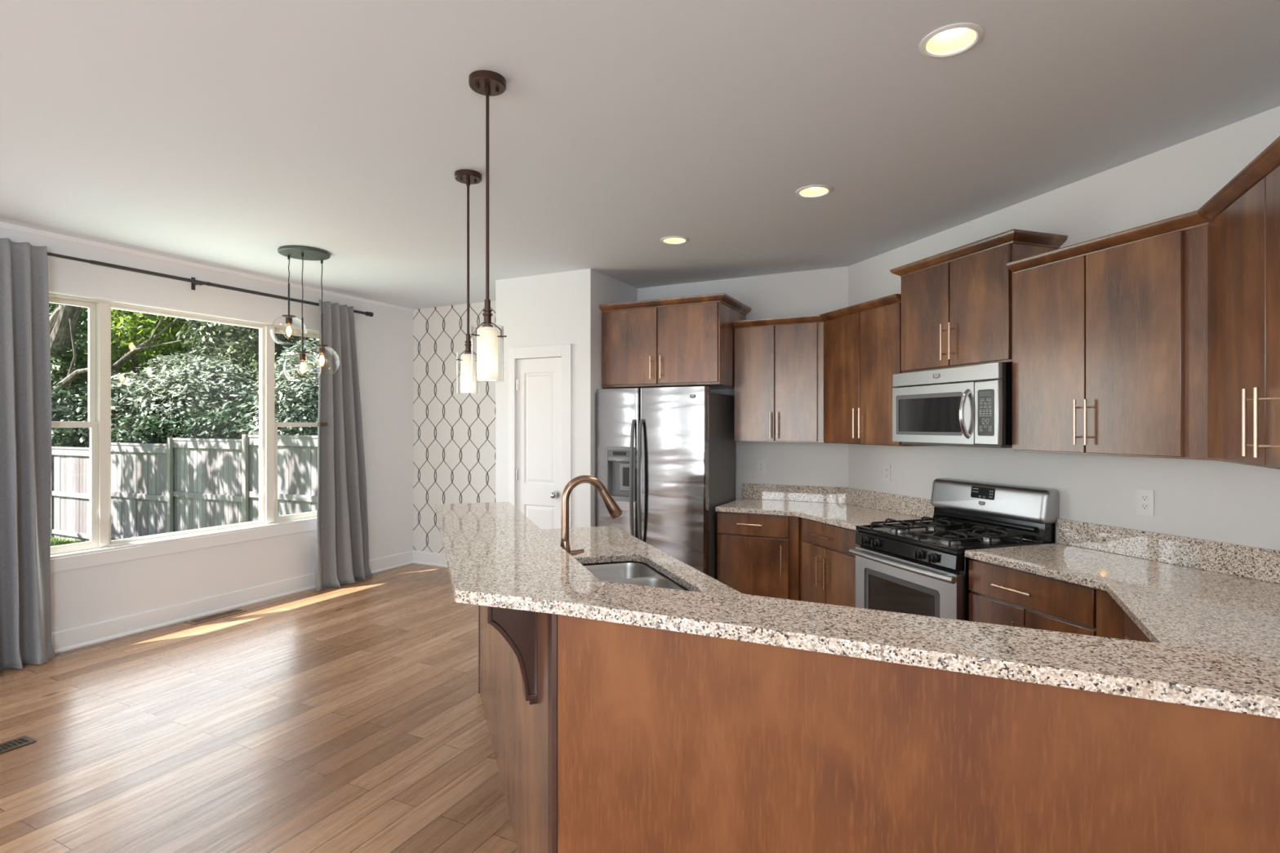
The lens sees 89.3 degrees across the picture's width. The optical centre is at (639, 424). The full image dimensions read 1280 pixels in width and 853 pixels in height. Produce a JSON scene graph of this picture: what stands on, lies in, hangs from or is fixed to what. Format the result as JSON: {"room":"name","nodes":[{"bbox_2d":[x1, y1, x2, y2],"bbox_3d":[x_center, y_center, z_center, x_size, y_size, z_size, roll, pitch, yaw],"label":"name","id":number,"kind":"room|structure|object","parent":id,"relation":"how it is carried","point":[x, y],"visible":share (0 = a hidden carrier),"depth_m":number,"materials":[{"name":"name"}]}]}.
{"room":"kitchen","nodes":[
{"label":"kitchen","id":0,"kind":"room"},
{"bbox_2d":[0,226,413,632],"bbox_3d":[-4.529,0.120,2.990,0.150,2.740,9.340,0,0,26],"label":"wall","id":1,"kind":"structure","parent":0,"point":[81,597],"depth_m":5.34,"materials":[{"name":"white paint"}]},
{"bbox_2d":[48,288,319,573],"bbox_3d":[-3.476,0.041,5.069,0.132,1.849,2.660,0,0,26],"label":"window","id":2,"kind":"structure","parent":1,"relation":"in","point":[100,549],"depth_m":4.68,"materials":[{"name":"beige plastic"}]},
{"bbox_2d":[0,221,414,311],"bbox_3d":[-4.485,-1.235,2.885,0.022,0.030,9.190,0,0,26],"label":"trim","id":3,"kind":"structure","parent":1,"relation":"attached to","point":[2,224],"depth_m":4.88,"materials":[{"name":"white paint"}]},
{"bbox_2d":[47,252,373,316],"bbox_3d":[-3.370,-1.090,5.022,0.122,0.096,3.110,0,0,26],"label":"curtain rod","id":4,"kind":"object","parent":1,"relation":"attached to","point":[193,281],"visible":0.84,"depth_m":4.89,"materials":[{"name":"grey metal"}]},
{"bbox_2d":[0,238,56,671],"bbox_3d":[-3.836,0.177,3.874,0.169,2.615,0.582,0,0,28],"label":"curtain","id":5,"kind":"object","parent":4,"relation":"hanging from","point":[25,382],"visible":1,"depth_m":4.00,"materials":[{"name":"grey fabric"}]},
{"bbox_2d":[315,299,373,591],"bbox_3d":[-2.752,0.177,6.064,0.162,2.615,0.642,0,0,26],"label":"curtain","id":6,"kind":"object","parent":4,"relation":"hanging from","point":[342,553],"visible":0.99,"depth_m":6.02,"materials":[{"name":"grey fabric"}]},
{"bbox_2d":[317,422,327,426],"bbox_3d":[-2.854,-0.005,5.828,0.017,0.040,0.087,0,0,37],"label":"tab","id":7,"kind":"object","parent":6,"relation":"attached to","point":[319,424],"visible":1,"depth_m":5.81,"materials":[{"name":"brown fabric"}]},
{"bbox_2d":[51,550,413,653],"bbox_3d":[-4.483,1.423,2.884,0.026,0.135,9.190,0,0,26],"label":"baseboard","id":8,"kind":"structure","parent":1,"relation":"attached to","point":[72,638],"depth_m":4.96,"materials":[{"name":"white paint"}]},
{"bbox_2d":[0,563,518,852],"bbox_3d":[-1.562,1.550,1.499,6.790,0.120,9.600,0,0,26],"label":"floor","id":9,"kind":"structure","parent":0,"point":[348,717],"depth_m":3.11,"materials":[{"name":"brown wood"}]},
{"bbox_2d":[0,735,36,754],"bbox_3d":[-2.963,1.487,2.918,0.115,0.005,0.340,0,0,26],"label":"floor vent","id":10,"kind":"object","parent":9,"relation":"in","point":[5,747],"visible":1,"depth_m":3.02,"materials":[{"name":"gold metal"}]},
{"bbox_2d":[185,608,247,624],"bbox_3d":[-3.291,1.487,5.039,0.125,0.005,0.400,0,0,26],"label":"floor vent","id":11,"kind":"object","parent":9,"relation":"in","point":[198,620],"visible":1,"depth_m":5.02,"materials":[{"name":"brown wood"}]},
{"bbox_2d":[596,386,735,579],"bbox_3d":[0.210,0.602,5.289,0.938,1.776,0.814,0,0,26],"label":"refrigerator","id":12,"kind":"object","parent":9,"relation":"on","point":[666,456],"visible":0.8,"depth_m":4.96,"materials":[{"name":"grey metal"}]},
{"bbox_2d":[716,511,799,600],"bbox_3d":[1.098,1.073,4.988,0.865,0.834,0.680,0,0,26],"label":"base cabinet","id":13,"kind":"object","parent":9,"relation":"on","point":[757,554],"visible":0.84,"depth_m":4.76,"materials":[{"name":"brown wood"}]},
{"bbox_2d":[800,517,862,607],"bbox_3d":[1.482,1.073,4.533,0.660,0.834,0.968,0,0,-19],"label":"base cabinet","id":14,"kind":"object","parent":9,"relation":"on","point":[827,566],"visible":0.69,"depth_m":4.31,"materials":[{"name":"brown wood"}]},
{"bbox_2d":[715,483,933,531],"bbox_3d":[1.311,0.573,4.751,0.950,0.162,1.700,0,0,-40],"label":"countertop","id":15,"kind":"structure","parent":14,"relation":"on","point":[847,508],"depth_m":4.83,"materials":[{"name":"beige stone"}]},
{"bbox_2d":[478,561,1279,852],"bbox_3d":[0.366,0.988,2.179,1.544,1.004,3.854,0,0,-43],"label":"base cabinet","id":16,"kind":"object","parent":9,"relation":"on","point":[635,739],"visible":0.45,"depth_m":1.38,"materials":[{"name":"brown wood"}]},
{"bbox_2d":[485,605,537,704],"bbox_3d":[-0.373,0.652,1.901,0.150,0.333,0.056,0,0,-19],"label":"corbel","id":17,"kind":"object","parent":16,"relation":"attached to","point":[519,628],"visible":0.8,"depth_m":1.89,"materials":[{"name":"brown wood"}]},
{"bbox_2d":[542,518,1279,657],"bbox_3d":[0.718,0.573,2.795,3.548,0.162,2.423,0,0,26],"label":"countertop","id":18,"kind":"structure","parent":16,"relation":"on","point":[1177,590],"depth_m":2.64,"materials":[{"name":"beige stone"}]},
{"bbox_2d":[560,475,622,555],"bbox_3d":[-0.197,0.409,2.577,0.264,0.420,0.058,0,0,-19],"label":"kitchen faucet","id":19,"kind":"object","parent":18,"relation":"on","point":[614,510],"visible":0.79,"depth_m":2.54,"materials":[{"name":"brown metal"}]},
{"bbox_2d":[582,561,689,591],"bbox_3d":[-0.069,0.753,2.688,0.460,0.190,0.822,0,0,-19],"label":"sink","id":20,"kind":"object","parent":18,"relation":"in","point":[636,573],"visible":0.21,"depth_m":3.04,"materials":[{"name":"grey metal"}]},
{"bbox_2d":[848,478,1059,621],"bbox_3d":[1.744,0.915,3.681,0.747,1.150,0.814,0,0,-19],"label":"gas range","id":21,"kind":"object","parent":9,"relation":"on","point":[913,566],"visible":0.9,"depth_m":3.57,"materials":[{"name":"silver metal"}]},
{"bbox_2d":[855,520,1046,555],"bbox_3d":[1.724,0.629,3.674,0.598,0.031,0.794,0,0,-19],"label":"cooktop","id":22,"kind":"object","parent":21,"relation":"in","point":[909,538],"depth_m":3.52,"materials":[{"name":"black metal"}]},
{"bbox_2d":[968,558,1124,639],"bbox_3d":[2.057,1.073,2.828,0.660,0.834,0.998,0,0,-19],"label":"base cabinet","id":23,"kind":"object","parent":9,"relation":"on","point":[1001,595],"visible":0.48,"depth_m":2.84,"materials":[{"name":"brown wood"}]},
{"bbox_2d":[1124,611,1151,642],"bbox_3d":[2.002,1.073,2.133,0.660,0.834,1.046,0,0,26],"label":"base cabinet","id":24,"kind":"object","parent":9,"relation":"on","point":[1131,632],"visible":0.04,"depth_m":2.34,"materials":[{"name":"brown wood"}]},
{"bbox_2d":[413,300,495,553],"bbox_3d":[-1.663,0.120,6.682,1.710,2.740,0.120,0,0,26],"label":"wall","id":25,"kind":"structure","parent":0,"point":[454,433],"depth_m":6.80,"materials":[{"name":"paper"}]},
{"bbox_2d":[413,550,447,567],"bbox_3d":[-1.695,1.423,6.616,1.710,0.135,0.026,0,0,26],"label":"baseboard","id":26,"kind":"structure","parent":25,"relation":"attached to","point":[429,558],"depth_m":6.88,"materials":[{"name":"white paint"}]},
{"bbox_2d":[495,268,637,528],"bbox_3d":[-0.635,0.120,5.760,0.950,2.740,0.840,0,0,26],"label":"wall","id":27,"kind":"structure","parent":0,"point":[562,308],"depth_m":5.30,"materials":[{"name":"white paint"}]},
{"bbox_2d":[508,343,571,529],"bbox_3d":[-0.832,0.417,5.387,0.622,2.145,0.122,0,0,26],"label":"door","id":28,"kind":"structure","parent":27,"relation":"in","point":[540,389],"depth_m":5.40,"materials":[{"name":"white paint"}]},
{"bbox_2d":[0,0,1279,309],"bbox_3d":[-1.562,-1.310,1.499,6.790,0.120,9.600,0,0,26],"label":"ceiling","id":29,"kind":"structure","parent":0,"point":[222,134],"depth_m":2.63,"materials":[{"name":"white paint"}]},
{"bbox_2d":[270,245,339,382],"bbox_3d":[-2.413,-0.780,4.702,0.454,0.941,0.376,0,0,-38],"label":"globe chandelier","id":30,"kind":"object","parent":29,"relation":"hanging from","point":[300,252],"visible":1,"depth_m":4.65,"materials":[{"name":"grey"}]},
{"bbox_2d":[281,315,295,324],"bbox_3d":[-2.544,-0.760,4.691,0.088,0.062,0.088,0,0,26],"label":"socket","id":31,"kind":"object","parent":30,"relation":"attached to","point":[288,317],"depth_m":4.67,"materials":[{"name":"brown metal"}]},
{"bbox_2d":[295,351,309,360],"bbox_3d":[-2.409,-0.489,4.621,0.088,0.062,0.088,0,0,26],"label":"socket","id":32,"kind":"object","parent":30,"relation":"attached to","point":[302,355],"depth_m":4.60,"materials":[{"name":"brown metal"}]},
{"bbox_2d":[315,344,328,354],"bbox_3d":[-2.365,-0.560,4.813,0.088,0.062,0.088,0,0,26],"label":"socket","id":33,"kind":"object","parent":30,"relation":"attached to","point":[321,347],"depth_m":4.79,"materials":[{"name":"brown metal"}]},
{"bbox_2d":[454,168,481,394],"bbox_3d":[-0.857,-0.703,3.227,0.134,1.094,0.136,0,0,26],"label":"pendant lamp","id":34,"kind":"object","parent":29,"relation":"hanging from","point":[468,360],"visible":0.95,"depth_m":3.21,"materials":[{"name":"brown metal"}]},
{"bbox_2d":[463,333,472,354],"bbox_3d":[-0.857,-0.404,3.230,0.040,0.102,0.040,0,0,26],"label":"socket","id":35,"kind":"object","parent":34,"relation":"attached to","point":[468,344],"depth_m":3.22,"materials":[{"name":"brown metal"}]},
{"bbox_2d":[468,70,506,382],"bbox_3d":[-0.553,-0.703,2.343,0.134,1.094,0.136,0,0,26],"label":"pendant lamp","id":36,"kind":"object","parent":29,"relation":"hanging from","point":[488,83],"visible":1,"depth_m":2.33,"materials":[{"name":"white glass"}]},
{"bbox_2d":[481,298,493,327],"bbox_3d":[-0.552,-0.404,2.346,0.040,0.102,0.040,0,0,26],"label":"socket","id":37,"kind":"object","parent":36,"relation":"attached to","point":[487,314],"depth_m":2.34,"materials":[{"name":"brown metal"}]},
{"bbox_2d":[660,235,688,244],"bbox_3d":[0.233,-1.267,4.375,0.188,0.050,0.188,0,0,26],"label":"recessed light","id":38,"kind":"object","parent":29,"relation":"in","point":[670,239],"visible":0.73,"depth_m":4.42,"materials":[{"name":"white plastic"}]},
{"bbox_2d":[795,184,831,198],"bbox_3d":[0.929,-1.267,3.462,0.188,0.050,0.188,0,0,26],"label":"recessed light","id":39,"kind":"object","parent":29,"relation":"in","point":[815,190],"visible":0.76,"depth_m":3.51,"materials":[{"name":"white plastic"}]},
{"bbox_2d":[919,22,983,57],"bbox_3d":[1.010,-1.267,2.105,0.188,0.050,0.188,0,0,26],"label":"recessed light","id":40,"kind":"object","parent":29,"relation":"in","point":[950,40],"visible":0.94,"depth_m":2.14,"materials":[{"name":"white plastic"}]},
{"bbox_2d":[637,266,848,500],"bbox_3d":[0.858,0.120,5.556,1.907,2.740,0.120,0,0,26],"label":"wall","id":41,"kind":"structure","parent":0,"point":[816,291],"depth_m":5.33,"materials":[{"name":"white paint"}]},
{"bbox_2d":[599,293,751,389],"bbox_3d":[0.301,-0.644,5.363,1.070,0.674,0.715,0,0,26],"label":"upper cabinet","id":42,"kind":"object","parent":41,"relation":"attached to","point":[686,341],"visible":0.94,"depth_m":5.08,"materials":[{"name":"brown wood"}]},
{"bbox_2d":[756,459,765,474],"bbox_3d":[1.013,0.349,5.407,0.074,0.120,0.008,0,0,26],"label":"wall outlet","id":43,"kind":"object","parent":41,"relation":"attached to","point":[761,464],"visible":1,"depth_m":5.40,"materials":[{"name":"white plastic"}]},
{"bbox_2d":[733,315,824,443],"bbox_3d":[1.185,-0.344,5.117,0.826,0.959,0.370,0,0,26],"label":"upper cabinet","id":44,"kind":"object","parent":41,"relation":"attached to","point":[779,362],"visible":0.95,"depth_m":5.01,"materials":[{"name":"brown wood"}]},
{"bbox_2d":[742,483,933,518],"bbox_3d":[1.537,0.556,4.936,0.367,0.128,1.694,0,0,-40],"label":"backsplash","id":45,"kind":"structure","parent":41,"relation":"attached to","point":[898,504],"depth_m":5.10,"materials":[{"name":"stone"}]},
{"bbox_2d":[435,502,1279,718],"bbox_3d":[0.059,0.467,2.027,1.181,0.034,4.066,0,0,-43],"label":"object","id":46,"kind":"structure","parent":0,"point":[495,555],"depth_m":1.43,"materials":[{"name":"stone"}]},
{"bbox_2d":[848,106,1279,551],"bbox_3d":[2.144,0.120,3.799,0.120,2.740,2.889,0,0,-19],"label":"wall","id":47,"kind":"structure","parent":0,"point":[1214,500],"depth_m":3.13,"materials":[{"name":"white paint"}]},
{"bbox_2d":[819,293,931,446],"bbox_3d":[1.619,-0.344,4.580,0.370,0.959,0.969,0,0,-19],"label":"upper cabinet","id":48,"kind":"object","parent":47,"relation":"attached to","point":[862,342],"visible":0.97,"depth_m":4.42,"materials":[{"name":"brown wood"}]},
{"bbox_2d":[883,464,890,481],"bbox_3d":[1.781,0.347,4.672,0.008,0.120,0.074,0,0,-19],"label":"wall outlet","id":49,"kind":"object","parent":47,"relation":"attached to","point":[886,468],"visible":1,"depth_m":4.67,"materials":[{"name":"white plastic"}]},
{"bbox_2d":[889,228,1067,373],"bbox_3d":[1.901,-0.654,3.736,0.375,0.659,0.906,0,0,-19],"label":"upper cabinet","id":50,"kind":"object","parent":47,"relation":"attached to","point":[957,303],"visible":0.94,"depth_m":3.59,"materials":[{"name":"brown wood"}]},
{"bbox_2d":[892,362,1012,448],"bbox_3d":[1.861,-0.100,3.722,0.460,0.438,0.782,0,0,-19],"label":"microwave","id":51,"kind":"object","parent":50,"relation":"attached to","point":[966,406],"visible":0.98,"depth_m":3.57,"materials":[{"name":"silver metal"}]},
{"bbox_2d":[1006,210,1213,460],"bbox_3d":[2.194,-0.344,2.878,0.370,0.959,1.003,0,0,-19],"label":"upper cabinet","id":52,"kind":"object","parent":47,"relation":"attached to","point":[1109,332],"visible":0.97,"depth_m":2.80,"materials":[{"name":"brown wood"}]},
{"bbox_2d":[1136,488,1154,515],"bbox_3d":[2.344,0.359,3.004,0.009,0.120,0.074,0,0,-18],"label":"wall outlet","id":53,"kind":"object","parent":47,"relation":"attached to","point":[1144,498],"visible":1,"depth_m":3.00,"materials":[{"name":"white plastic"}]},
{"bbox_2d":[1141,494,1148,501],"bbox_3d":[2.342,0.340,3.003,0.004,0.029,0.033,0,0,-19],"label":"receptacle","id":54,"kind":"object","parent":53,"relation":"attached to","point":[1144,497],"depth_m":3.00,"materials":[{"name":"grey plastic"}]},
{"bbox_2d":[1141,503,1148,510],"bbox_3d":[2.342,0.379,3.003,0.004,0.029,0.033,0,0,-19],"label":"receptacle","id":55,"kind":"object","parent":53,"relation":"attached to","point":[1144,506],"depth_m":3.00,"materials":[{"name":"grey plastic"}]},
{"bbox_2d":[1057,518,1279,584],"bbox_3d":[2.230,0.556,2.158,0.491,0.128,2.459,0,0,10],"label":"backsplash","id":56,"kind":"structure","parent":47,"relation":"attached to","point":[1237,560],"depth_m":2.86,"materials":[{"name":"stone"}]},
{"bbox_3d":[0.962,0.120,-0.852,0.120,2.740,7.327,0,0,26],"label":"wall","id":57,"kind":"structure","parent":0,"visible":0},
{"bbox_2d":[1197,136,1279,469],"bbox_3d":[2.094,-0.344,1.994,0.370,0.959,1.212,0,0,26],"label":"upper cabinet","id":58,"kind":"object","parent":57,"relation":"attached to","point":[1243,227],"visible":1,"depth_m":2.14,"materials":[{"name":"brown wood"}]},
{"label":"outside","id":59,"kind":"structure","parent":0,"visible":0},
{"bbox_2d":[50,535,89,546],"bbox_3d":[-14.149,2.210,15.933,28.500,0.690,44.000,0,0,26],"label":"lawn","id":60,"kind":"structure","parent":59,"point":[64,540],"depth_m":14.23,"materials":[{"name":"plant"}]},
{"bbox_2d":[48,303,80,446],"bbox_3d":[-23.648,-3.633,24.526,6.535,11.950,3.357,0,0,17],"label":"tree","id":61,"kind":"object","parent":60,"relation":"on","point":[53,304],"visible":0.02,"depth_m":23.82,"materials":[{"name":"green plant"}]},
{"bbox_2d":[50,446,89,541],"bbox_3d":[-12.281,1.560,14.105,2.370,2.160,0.130,0,0,26],"label":"fence panel","id":62,"kind":"object","parent":60,"relation":"on","point":[70,466],"visible":0.47,"depth_m":14.26,"materials":[{"name":"white wood"}]},
{"bbox_2d":[48,302,116,417],"bbox_3d":[-14.566,-1.290,16.571,5.042,6.534,2.416,0,0,24],"label":"tree","id":63,"kind":"object","parent":60,"relation":"on","point":[64,343],"visible":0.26,"depth_m":15.83,"materials":[{"name":"green plant"}]},
{"bbox_2d":[50,366,161,447],"bbox_3d":[-13.502,0.397,15.672,4.577,3.904,2.198,0,0,1],"label":"shrub","id":64,"kind":"object","parent":60,"relation":"on","point":[65,403],"visible":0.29,"depth_m":15.11,"materials":[{"name":"green plant"}]},
{"bbox_2d":[66,309,174,395],"bbox_3d":[-20.944,-3.697,25.490,6.551,12.080,3.473,0,0,19],"label":"tree","id":65,"kind":"object","parent":60,"relation":"on","point":[126,313],"visible":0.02,"depth_m":24.70,"materials":[{"name":"green plant"}]},
{"bbox_2d":[111,442,167,540],"bbox_3d":[-10.144,1.455,13.046,2.400,2.190,0.130,0,0,26],"label":"fence panel","id":66,"kind":"object","parent":60,"relation":"on","point":[139,471],"visible":0.56,"depth_m":13.06,"materials":[{"name":"white wood"}]},
{"bbox_2d":[76,307,214,396],"bbox_3d":[-13.014,-1.313,17.691,4.750,7.315,2.773,0,0,3],"label":"tree","id":67,"kind":"object","parent":60,"relation":"on","point":[161,328],"visible":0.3,"depth_m":17.12,"materials":[{"name":"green plant"}]},
{"bbox_2d":[72,352,258,444],"bbox_3d":[-11.033,0.262,15.705,4.892,4.169,2.653,0,0,11],"label":"shrub","id":68,"kind":"object","parent":60,"relation":"on","point":[174,394],"visible":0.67,"depth_m":15.17,"materials":[{"name":"green plant"}]},
{"bbox_2d":[116,323,239,420],"bbox_3d":[-17.446,-3.631,24.948,6.546,11.946,3.512,0,0,26],"label":"tree","id":69,"kind":"object","parent":60,"relation":"on","point":[183,350],"visible":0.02,"depth_m":24.03,"materials":[{"name":"green plant"}]},
{"bbox_2d":[111,393,296,444],"bbox_3d":[-9.668,0.817,14.348,4.122,3.066,1.448,0,0,-2],"label":"shrub","id":70,"kind":"object","parent":60,"relation":"on","point":[154,431],"visible":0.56,"depth_m":14.03,"materials":[{"name":"green plant"}]},
{"bbox_2d":[167,437,241,533],"bbox_3d":[-8.034,1.347,12.001,2.310,2.205,0.130,0,0,26],"label":"fence panel","id":71,"kind":"object","parent":60,"relation":"on","point":[204,475],"visible":0.59,"depth_m":12.08,"materials":[{"name":"white wood"}]},
{"bbox_2d":[168,317,289,406],"bbox_3d":[-10.949,-1.385,17.514,3.973,7.456,2.807,0,0,22],"label":"tree","id":72,"kind":"object","parent":60,"relation":"on","point":[221,330],"visible":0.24,"depth_m":16.61,"materials":[{"name":"green plant"}]},
{"bbox_2d":[204,328,313,431],"bbox_3d":[-14.910,-3.682,25.372,6.417,12.048,3.427,0,0,14],"label":"tree","id":73,"kind":"object","parent":60,"relation":"on","point":[250,375],"visible":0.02,"depth_m":24.46,"materials":[{"name":"green plant"}]},
{"bbox_2d":[236,337,319,435],"bbox_3d":[-7.458,0.162,14.348,2.339,4.370,2.368,0,0,26],"label":"shrub","id":74,"kind":"object","parent":60,"relation":"on","point":[305,406],"visible":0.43,"depth_m":13.89,"materials":[{"name":"green plant"}]},
{"bbox_2d":[238,328,319,432],"bbox_3d":[-9.902,-1.473,18.593,4.844,7.633,2.647,0,0,26],"label":"tree","id":75,"kind":"object","parent":60,"relation":"on","point":[279,350],"visible":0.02,"depth_m":17.95,"materials":[{"name":"green plant"}]},
{"bbox_2d":[241,434,317,522],"bbox_3d":[-5.923,1.248,10.956,2.400,2.165,0.130,0,0,26],"label":"fence panel","id":76,"kind":"object","parent":60,"relation":"on","point":[297,455],"visible":0.44,"depth_m":11.02,"materials":[{"name":"white wood"}]},
{"bbox_2d":[291,336,318,418],"bbox_3d":[-11.128,-3.537,24.469,6.350,11.758,3.450,0,0,23],"label":"tree","id":77,"kind":"object","parent":60,"relation":"on","point":[291,336],"visible":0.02,"depth_m":23.61,"materials":[{"name":"green plant"}]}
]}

